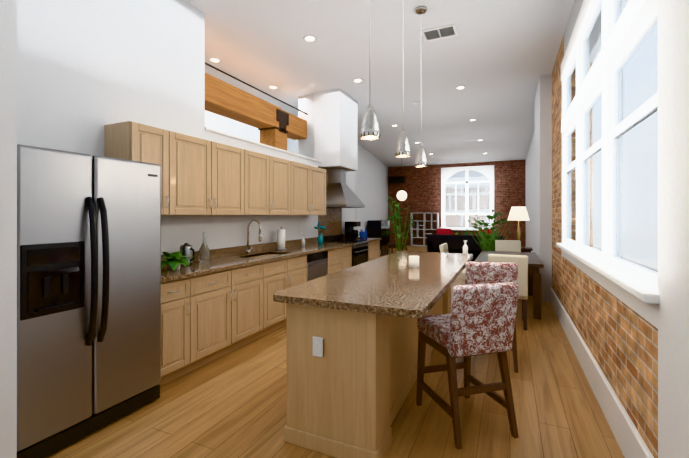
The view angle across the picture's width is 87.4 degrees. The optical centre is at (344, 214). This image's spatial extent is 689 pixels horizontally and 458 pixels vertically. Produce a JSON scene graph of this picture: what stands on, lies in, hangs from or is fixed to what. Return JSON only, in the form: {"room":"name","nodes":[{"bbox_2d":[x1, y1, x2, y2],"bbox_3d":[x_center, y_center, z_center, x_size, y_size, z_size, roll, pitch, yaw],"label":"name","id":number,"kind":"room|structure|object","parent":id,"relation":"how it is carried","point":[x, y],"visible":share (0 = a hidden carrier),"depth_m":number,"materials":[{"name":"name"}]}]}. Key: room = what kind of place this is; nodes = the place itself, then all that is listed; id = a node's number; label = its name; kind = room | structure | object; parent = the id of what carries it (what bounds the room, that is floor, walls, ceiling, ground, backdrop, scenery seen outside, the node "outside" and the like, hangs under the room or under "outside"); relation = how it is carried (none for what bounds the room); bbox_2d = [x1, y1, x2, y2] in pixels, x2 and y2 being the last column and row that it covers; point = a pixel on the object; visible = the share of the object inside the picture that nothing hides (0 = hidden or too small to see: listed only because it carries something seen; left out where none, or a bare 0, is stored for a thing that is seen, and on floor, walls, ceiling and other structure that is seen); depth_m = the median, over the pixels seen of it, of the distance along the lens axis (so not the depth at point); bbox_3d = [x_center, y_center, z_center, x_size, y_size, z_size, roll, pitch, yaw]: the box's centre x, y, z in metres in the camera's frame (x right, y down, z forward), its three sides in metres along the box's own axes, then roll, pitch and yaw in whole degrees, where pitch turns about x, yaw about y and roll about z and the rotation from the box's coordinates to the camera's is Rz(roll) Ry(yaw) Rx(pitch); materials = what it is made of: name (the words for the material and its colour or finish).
{"room":"kitchen and dining room","nodes":[
{"label":"kitchen and dining room","id":0,"kind":"room"},
{"bbox_2d":[0,0,16,457],"bbox_3d":[-2.945,-0.433,2.338,2.730,3.700,0.150,0,0,24],"label":"wall","id":1,"kind":"structure","parent":0,"point":[8,228],"depth_m":1.81,"materials":[{"name":"white paint"}]},
{"bbox_2d":[17,0,356,254],"bbox_3d":[-1.181,-0.431,5.183,0.185,3.700,6.790,0,0,24],"label":"wall","id":2,"kind":"structure","parent":0,"point":[87,70],"depth_m":3.33,"materials":[{"name":"white paint"}]},
{"bbox_2d":[104,121,175,214],"bbox_3d":[-1.803,-0.378,3.199,0.347,0.770,0.424,0,0,24],"label":"upper cabinet","id":3,"kind":"object","parent":2,"relation":"attached to","point":[129,140],"depth_m":3.09,"materials":[{"name":"brown wood"}]},
{"bbox_2d":[176,133,247,214],"bbox_3d":[-1.531,-0.377,3.798,0.347,0.770,1.148,0,0,24],"label":"upper cabinet","id":4,"kind":"object","parent":2,"relation":"attached to","point":[199,176],"depth_m":3.70,"materials":[{"name":"brown wood"}]},
{"bbox_2d":[161,234,344,265],"bbox_3d":[-0.909,0.455,5.555,0.020,0.099,5.464,0,0,24],"label":"backsplash","id":5,"kind":"structure","parent":2,"relation":"attached to","point":[219,253],"depth_m":4.69,"materials":[{"name":"brown stone"}]},
{"bbox_2d":[248,150,295,214],"bbox_3d":[-1.117,-0.376,4.709,0.347,0.770,1.108,0,0,24],"label":"upper cabinet","id":6,"kind":"object","parent":2,"relation":"attached to","point":[271,180],"depth_m":4.65,"materials":[{"name":"brown wood"}]},
{"bbox_2d":[260,128,286,150],"bbox_3d":[-1.205,0.003,6.127,0.320,2.834,0.350,0,0,24],"label":"post","id":7,"kind":"object","parent":2,"relation":"on","point":[275,137],"visible":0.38,"depth_m":5.98,"materials":[{"name":"brown wood"}]},
{"bbox_2d":[205,62,307,139],"bbox_3d":[-1.839,-1.637,4.684,0.382,0.512,4.895,0,0,24],"label":"timber beam","id":8,"kind":"structure","parent":7,"relation":"on","point":[225,99],"depth_m":5.33,"materials":[{"name":"brown wood"}]},
{"bbox_2d":[296,162,325,214],"bbox_3d":[-0.702,-0.375,5.622,0.347,0.770,1.154,0,0,24],"label":"upper cabinet","id":9,"kind":"object","parent":2,"relation":"attached to","point":[310,180],"depth_m":5.59,"materials":[{"name":"brown wood"}]},
{"bbox_2d":[318,166,341,235],"bbox_3d":[-0.266,-0.236,6.991,0.010,1.285,1.000,0,0,24],"label":"panel","id":10,"kind":"object","parent":2,"relation":"attached to","point":[331,220],"visible":0.29,"depth_m":6.97,"materials":[{"name":"stone"}]},
{"bbox_2d":[326,168,364,207],"bbox_3d":[-0.013,-0.506,6.909,0.517,0.743,0.900,0,0,24],"label":"range hood","id":11,"kind":"object","parent":2,"relation":"attached to","point":[340,193],"visible":0.85,"depth_m":6.79,"materials":[{"name":"silver metal"}]},
{"bbox_2d":[205,110,259,142],"bbox_3d":[-2.881,-0.430,5.956,0.150,3.700,6.790,0,0,24],"label":"wall","id":12,"kind":"structure","parent":0,"point":[214,121],"depth_m":7.17,"materials":[{"name":"grey paint"}]},
{"bbox_2d":[45,245,624,457],"bbox_3d":[0.953,1.462,7.863,7.050,0.080,19.000,0,0,24],"label":"floor","id":13,"kind":"structure","parent":0,"point":[232,404],"depth_m":2.56,"materials":[{"name":"brown wood"}]},
{"bbox_2d":[17,144,160,457],"bbox_3d":[-1.871,0.509,2.483,0.799,1.785,0.905,0,0,24],"label":"refrigerator","id":14,"kind":"object","parent":13,"relation":"on","point":[88,294],"visible":0.9,"depth_m":2.24,"materials":[{"name":"metal"}]},
{"bbox_2d":[159,278,198,385],"bbox_3d":[-1.685,0.979,3.142,0.605,0.875,0.429,0,0,24],"label":"base cabinet","id":15,"kind":"object","parent":13,"relation":"on","point":[179,300],"depth_m":3.06,"materials":[{"name":"brown wood"}]},
{"bbox_2d":[199,262,266,366],"bbox_3d":[-1.409,0.980,3.747,0.605,0.875,1.159,0,0,24],"label":"base cabinet","id":16,"kind":"object","parent":13,"relation":"on","point":[221,302],"depth_m":3.63,"materials":[{"name":"brown wood"}]},
{"bbox_2d":[161,242,353,281],"bbox_3d":[-0.941,0.523,4.730,0.644,0.039,3.935,0,0,24],"label":"countertop","id":17,"kind":"structure","parent":16,"relation":"on","point":[229,261],"depth_m":3.95,"materials":[{"name":"brown stone"}]},
{"bbox_2d":[161,251,194,269],"bbox_3d":[-1.569,0.417,3.311,0.422,0.169,0.380,0,0,24],"label":"herb plant","id":18,"kind":"object","parent":17,"relation":"on","point":[173,260],"visible":1,"depth_m":3.24,"materials":[{"name":"green plant"}]},
{"bbox_2d":[180,243,194,264],"bbox_3d":[-1.576,0.393,3.631,0.175,0.217,0.124,0,0,24],"label":"kettle","id":19,"kind":"object","parent":17,"relation":"on","point":[186,249],"visible":0.81,"depth_m":3.60,"materials":[{"name":"silver metal"}]},
{"bbox_2d":[198,232,209,261],"bbox_3d":[-1.509,0.345,3.887,0.120,0.315,0.120,0,0,24],"label":"glass decanter","id":20,"kind":"object","parent":17,"relation":"on","point":[204,252],"visible":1,"depth_m":3.85,"materials":[{"name":"glass"}]},
{"bbox_2d":[246,220,261,253],"bbox_3d":[-1.151,0.285,4.664,0.238,0.436,0.131,0,0,24],"label":"faucet","id":21,"kind":"object","parent":17,"relation":"on","point":[260,237],"visible":1,"depth_m":4.64,"materials":[{"name":"silver metal"}]},
{"bbox_2d":[276,227,285,249],"bbox_3d":[-0.907,0.340,5.162,0.150,0.327,0.150,0,0,24],"label":"paper towel roll","id":22,"kind":"object","parent":17,"relation":"on","point":[281,239],"visible":1,"depth_m":5.11,"materials":[{"name":"white paper"}]},
{"bbox_2d":[314,222,325,243],"bbox_3d":[-0.420,0.315,6.218,0.229,0.379,0.156,0,0,24],"label":"vase","id":23,"kind":"object","parent":17,"relation":"on","point":[320,238],"visible":1,"depth_m":6.19,"materials":[{"name":"teal glass"}]},
{"bbox_2d":[247,254,306,333],"bbox_3d":[-1.006,0.981,4.633,0.605,0.875,1.044,0,0,24],"label":"base cabinet","id":24,"kind":"object","parent":13,"relation":"on","point":[285,273],"depth_m":4.44,"materials":[{"name":"brown wood"}]},
{"bbox_2d":[306,250,327,280],"bbox_3d":[-0.621,0.984,5.377,0.603,0.872,0.622,0,0,24],"label":"dishwasher","id":25,"kind":"object","parent":13,"relation":"on","point":[317,265],"visible":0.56,"depth_m":5.25,"materials":[{"name":"metal"}]},
{"bbox_2d":[319,250,342,273],"bbox_3d":[-0.421,0.982,5.920,0.605,0.875,0.524,0,0,24],"label":"base cabinet","id":26,"kind":"object","parent":13,"relation":"on","point":[335,257],"depth_m":5.79,"materials":[{"name":"brown wood"}]},
{"bbox_2d":[324,234,368,266],"bbox_3d":[0.065,0.911,6.872,0.654,1.020,0.756,0,0,24],"label":"range","id":27,"kind":"object","parent":13,"relation":"on","point":[360,248],"visible":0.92,"depth_m":6.73,"materials":[{"name":"black metal"}]},
{"bbox_2d":[343,246,350,268],"bbox_3d":[-0.242,0.983,6.315,0.605,0.875,0.470,0,0,24],"label":"base cabinet","id":28,"kind":"object","parent":13,"relation":"on","point":[346,249],"depth_m":6.21,"materials":[{"name":"brown wood"}]},
{"bbox_2d":[351,242,374,266],"bbox_3d":[0.276,0.984,7.454,0.605,0.875,0.434,0,0,24],"label":"base cabinet","id":29,"kind":"object","parent":13,"relation":"on","point":[371,252],"depth_m":7.29,"materials":[{"name":"brown wood"}]},
{"bbox_2d":[343,238,381,241],"bbox_3d":[0.355,0.526,7.581,0.644,0.039,0.729,0,0,24],"label":"countertop","id":30,"kind":"structure","parent":29,"relation":"on","point":[368,239],"depth_m":7.42,"materials":[{"name":"brown stone"}]},
{"bbox_2d":[345,221,360,238],"bbox_3d":[0.184,0.326,7.478,0.270,0.360,0.260,0,0,24],"label":"coffee maker","id":31,"kind":"object","parent":30,"relation":"on","point":[351,232],"visible":1,"depth_m":7.40,"materials":[{"name":"black plastic"}]},
{"bbox_2d":[360,228,366,237],"bbox_3d":[0.408,0.396,7.766,0.164,0.220,0.232,0,0,24],"label":"bottles","id":32,"kind":"object","parent":30,"relation":"on","point":[363,234],"visible":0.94,"depth_m":7.72,"materials":[{"name":"blue glass"}]},
{"bbox_2d":[284,287,450,457],"bbox_3d":[0.503,0.980,3.454,0.623,0.876,2.924,0,0,24],"label":"kitchen island","id":33,"kind":"object","parent":13,"relation":"on","point":[348,392],"depth_m":2.14,"materials":[{"name":"brown wood"}]},
{"bbox_2d":[313,336,322,356],"bbox_3d":[-0.160,0.786,2.143,0.070,0.116,0.012,0,0,24],"label":"outlet","id":34,"kind":"object","parent":33,"relation":"attached to","point":[317,346],"visible":0.96,"depth_m":2.14,"materials":[{"name":"plastic"}]},
{"bbox_2d":[273,251,472,318],"bbox_3d":[0.584,0.520,3.418,0.960,0.044,3.000,0,0,24],"label":"island countertop","id":35,"kind":"structure","parent":33,"relation":"on","point":[387,285],"depth_m":2.49,"materials":[{"name":"brown stone"}]},
{"bbox_2d":[409,256,418,267],"bbox_3d":[0.656,0.445,3.407,0.100,0.105,0.100,0,0,24],"label":"candle jar","id":36,"kind":"object","parent":35,"relation":"on","point":[413,261],"visible":1,"depth_m":3.36,"materials":[{"name":"wax"}]},
{"bbox_2d":[463,240,467,254],"bbox_3d":[1.511,0.410,4.513,0.064,0.177,0.064,0,0,24],"label":"spray bottle","id":37,"kind":"object","parent":35,"relation":"on","point":[465,249],"visible":1,"depth_m":4.49,"materials":[{"name":"white plastic"}]},
{"bbox_2d":[375,242,378,258],"bbox_3d":[0.401,0.984,7.728,0.605,0.875,0.423,0,0,24],"label":"base cabinet","id":38,"kind":"object","parent":13,"relation":"on","point":[376,243],"depth_m":7.63,"materials":[{"name":"brown wood"}]},
{"bbox_2d":[367,220,389,256],"bbox_3d":[1.221,0.817,12.795,0.495,1.220,1.000,0,0,24],"label":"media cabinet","id":39,"kind":"object","parent":13,"relation":"on","point":[378,228],"visible":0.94,"depth_m":12.41,"materials":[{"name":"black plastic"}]},
{"bbox_2d":[387,243,407,254],"bbox_3d":[1.564,1.145,10.716,0.500,0.560,0.500,0,0,24],"label":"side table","id":40,"kind":"object","parent":13,"relation":"on","point":[391,245],"visible":0.6,"depth_m":10.59,"materials":[{"name":"brown wood"}]},
{"bbox_2d":[386,197,416,251],"bbox_3d":[1.448,0.484,9.171,0.817,1.878,0.945,0,0,24],"label":"tall ficus","id":41,"kind":"object","parent":13,"relation":"on","point":[395,217],"visible":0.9,"depth_m":9.28,"materials":[{"name":"green plant"}]},
{"bbox_2d":[411,213,438,245],"bbox_3d":[3.641,0.671,16.396,1.220,1.520,0.320,0,0,24],"label":"etagere shelf","id":42,"kind":"object","parent":13,"relation":"on","point":[424,229],"visible":0.79,"depth_m":16.30,"materials":[{"name":"white metal"}]},
{"bbox_2d":[439,243,465,279],"bbox_3d":[1.917,0.961,6.107,0.541,0.918,0.460,0,0,24],"label":"dining chair","id":43,"kind":"object","parent":13,"relation":"on","point":[443,247],"visible":0.25,"depth_m":5.99,"materials":[{"name":"beige fabric"}]},
{"bbox_2d":[452,231,476,234],"bbox_3d":[4.994,1.065,15.419,2.233,0.730,0.849,0,0,24],"label":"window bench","id":44,"kind":"object","parent":13,"relation":"on","point":[466,233],"visible":0.08,"depth_m":15.37,"materials":[{"name":"brown wood"}]},
{"bbox_2d":[427,228,503,260],"bbox_3d":[3.681,0.928,10.963,2.150,0.995,0.900,0,0,24],"label":"sofa","id":45,"kind":"object","parent":13,"relation":"on","point":[455,243],"visible":0.42,"depth_m":10.65,"materials":[{"name":"black fabric"}]},
{"bbox_2d":[416,282,518,449],"bbox_3d":[0.823,0.926,2.486,0.450,0.981,0.561,0,0,-16],"label":"bar stool","id":46,"kind":"object","parent":13,"relation":"on","point":[479,319],"visible":0.96,"depth_m":2.27,"materials":[{"name":"fabric"}]},
{"bbox_2d":[467,210,511,250],"bbox_3d":[3.463,0.654,8.570,1.167,1.537,1.122,0,0,24],"label":"potted plant","id":47,"kind":"object","parent":13,"relation":"on","point":[489,241],"visible":0.71,"depth_m":8.47,"materials":[{"name":"green plant"}]},
{"bbox_2d":[465,261,517,372],"bbox_3d":[1.407,0.927,3.538,0.450,0.981,0.561,0,0,14],"label":"bar stool","id":48,"kind":"object","parent":13,"relation":"on","point":[487,272],"visible":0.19,"depth_m":3.28,"materials":[{"name":"fabric"}]},
{"bbox_2d":[488,254,527,329],"bbox_3d":[2.130,0.960,4.714,0.460,0.918,0.541,0,0,24],"label":"dining chair","id":49,"kind":"object","parent":13,"relation":"on","point":[521,261],"visible":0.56,"depth_m":4.44,"materials":[{"name":"beige fabric"}]},
{"bbox_2d":[495,240,520,251],"bbox_3d":[3.115,0.962,6.881,0.460,0.918,0.541,0,0,24],"label":"dining chair","id":50,"kind":"object","parent":13,"relation":"on","point":[509,245],"visible":0.23,"depth_m":7.05,"materials":[{"name":"beige fabric"}]},
{"bbox_2d":[474,250,543,319],"bbox_3d":[2.618,1.045,5.788,0.880,0.750,1.700,0,0,24],"label":"dining table","id":51,"kind":"object","parent":13,"relation":"on","point":[535,263],"visible":0.52,"depth_m":4.94,"materials":[{"name":"brown wood"}]},
{"bbox_2d":[521,247,532,251],"bbox_3d":[3.510,1.052,7.508,0.700,0.740,0.370,0,0,24],"label":"console table","id":52,"kind":"object","parent":13,"relation":"on","point":[526,249],"visible":0.23,"depth_m":7.26,"materials":[{"name":"brown wood"}]},
{"bbox_2d":[508,206,529,247],"bbox_3d":[3.599,0.251,7.463,0.420,0.860,0.420,0,0,24],"label":"table lamp","id":53,"kind":"object","parent":52,"relation":"on","point":[518,213],"visible":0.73,"depth_m":7.34,"materials":[{"name":"white fabric"}]},
{"bbox_2d":[357,144,387,236],"bbox_3d":[0.771,-0.423,12.985,0.168,3.700,9.156,0,0,16],"label":"wall","id":54,"kind":"structure","parent":0,"point":[372,183],"depth_m":13.35,"materials":[{"name":"white paint"}]},
{"bbox_2d":[185,0,573,166],"bbox_3d":[0.953,-2.328,7.867,7.050,0.100,19.000,0,0,24],"label":"ceiling","id":55,"kind":"structure","parent":0,"point":[496,58],"depth_m":5.38,"materials":[{"name":"white paint"}]},
{"bbox_2d":[209,58,220,62],"bbox_3d":[-1.911,-2.277,5.330,0.176,0.005,0.176,0,0,24],"label":"recessed light","id":56,"kind":"object","parent":55,"relation":"in","point":[215,60],"visible":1,"depth_m":5.33,"materials":[{"name":"white"}]},
{"bbox_2d":[303,35,316,41],"bbox_3d":[-0.450,-2.278,4.677,0.176,0.005,0.176,0,0,24],"label":"recessed light","id":57,"kind":"object","parent":55,"relation":"in","point":[309,38],"visible":1,"depth_m":4.67,"materials":[{"name":"white"}]},
{"bbox_2d":[298,88,357,170],"bbox_3d":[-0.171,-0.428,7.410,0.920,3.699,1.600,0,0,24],"label":"bulkhead","id":58,"kind":"object","parent":55,"relation":"attached to","point":[339,127],"visible":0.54,"depth_m":6.68,"materials":[{"name":"white paint"}]},
{"bbox_2d":[353,79,362,82],"bbox_3d":[0.227,-2.276,6.139,0.176,0.005,0.176,0,0,24],"label":"recessed light","id":59,"kind":"object","parent":55,"relation":"in","point":[357,80],"visible":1,"depth_m":6.13,"materials":[{"name":"white"}]},
{"bbox_2d":[360,0,379,139],"bbox_3d":[0.179,-1.408,2.528,0.144,1.749,0.143,0,0,24],"label":"pendant light","id":60,"kind":"object","parent":55,"relation":"hanging from","point":[370,130],"visible":1,"depth_m":2.49,"materials":[{"name":"silver metal"}]},
{"bbox_2d":[397,190,406,200],"bbox_3d":[2.044,-1.377,12.862,0.380,1.789,0.380,0,0,24],"label":"globe pendant light","id":61,"kind":"object","parent":55,"relation":"hanging from","point":[402,194],"visible":0.98,"depth_m":12.73,"materials":[{"name":"glass"}]},
{"bbox_2d":[395,0,410,157],"bbox_3d":[0.539,-1.407,3.320,0.144,1.749,0.143,0,0,24],"label":"pendant light","id":62,"kind":"object","parent":55,"relation":"hanging from","point":[403,148],"visible":1,"depth_m":3.29,"materials":[{"name":"silver metal"}]},
{"bbox_2d":[415,6,427,166],"bbox_3d":[0.849,-1.406,4.002,0.144,1.749,0.143,0,0,24],"label":"pendant light","id":63,"kind":"object","parent":55,"relation":"hanging from","point":[421,159],"visible":1,"depth_m":3.96,"materials":[{"name":"silver metal"}]},
{"bbox_2d":[420,24,457,41],"bbox_3d":[1.192,-2.274,4.528,0.420,0.012,0.300,0,0,24],"label":"ceiling vent","id":64,"kind":"object","parent":55,"relation":"in","point":[441,32],"visible":0.96,"depth_m":4.52,"materials":[{"name":"white metal"}]},
{"bbox_2d":[388,160,525,246],"bbox_3d":[4.726,-0.419,16.283,6.750,3.700,0.250,0,0,24],"label":"wall","id":65,"kind":"structure","parent":0,"point":[421,187],"depth_m":16.41,"materials":[{"name":"red brick"}]},
{"bbox_2d":[388,176,404,183],"bbox_3d":[2.444,-1.619,16.883,0.700,0.300,0.450,0,0,24],"label":"steel beam","id":66,"kind":"structure","parent":65,"relation":"attached to","point":[396,179],"depth_m":16.81,"materials":[{"name":"black metal"}]},
{"bbox_2d":[440,165,495,230],"bbox_3d":[5.380,-0.710,15.849,2.320,2.800,0.200,0,0,24],"label":"window","id":67,"kind":"structure","parent":65,"relation":"in","point":[487,171],"depth_m":15.86,"materials":[{"name":"white paint"}]},
{"bbox_2d":[525,0,657,457],"bbox_3d":[3.724,-0.429,6.495,0.470,3.700,18.400,0,0,24],"label":"wall","id":68,"kind":"structure","parent":0,"point":[620,338],"depth_m":3.89,"materials":[{"name":"brown brick"}]},
{"bbox_2d":[550,287,653,457],"bbox_3d":[1.797,1.289,2.646,0.191,0.255,9.780,0,0,24],"label":"baseboard","id":69,"kind":"structure","parent":68,"relation":"attached to","point":[629,439],"depth_m":2.52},
{"bbox_2d":[556,0,688,457],"bbox_3d":[2.004,-0.233,2.905,0.150,3.300,3.600,0,0,24],"label":"window","id":70,"kind":"structure","parent":68,"relation":"in","point":[659,300],"depth_m":1.86,"materials":[{"name":"white paint"}]},
{"label":"outside","id":71,"kind":"structure","parent":0,"visible":0},
{"bbox_2d":[593,0,657,271],"bbox_3d":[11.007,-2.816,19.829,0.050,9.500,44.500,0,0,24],"label":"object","id":72,"kind":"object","parent":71,"point":[632,159],"depth_m":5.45,"materials":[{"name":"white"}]},
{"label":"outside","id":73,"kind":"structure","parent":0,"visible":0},
{"bbox_2d":[445,170,489,226],"bbox_3d":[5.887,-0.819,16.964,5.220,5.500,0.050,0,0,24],"label":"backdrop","id":74,"kind":"structure","parent":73,"point":[473,192],"depth_m":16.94,"materials":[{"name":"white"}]}
]}

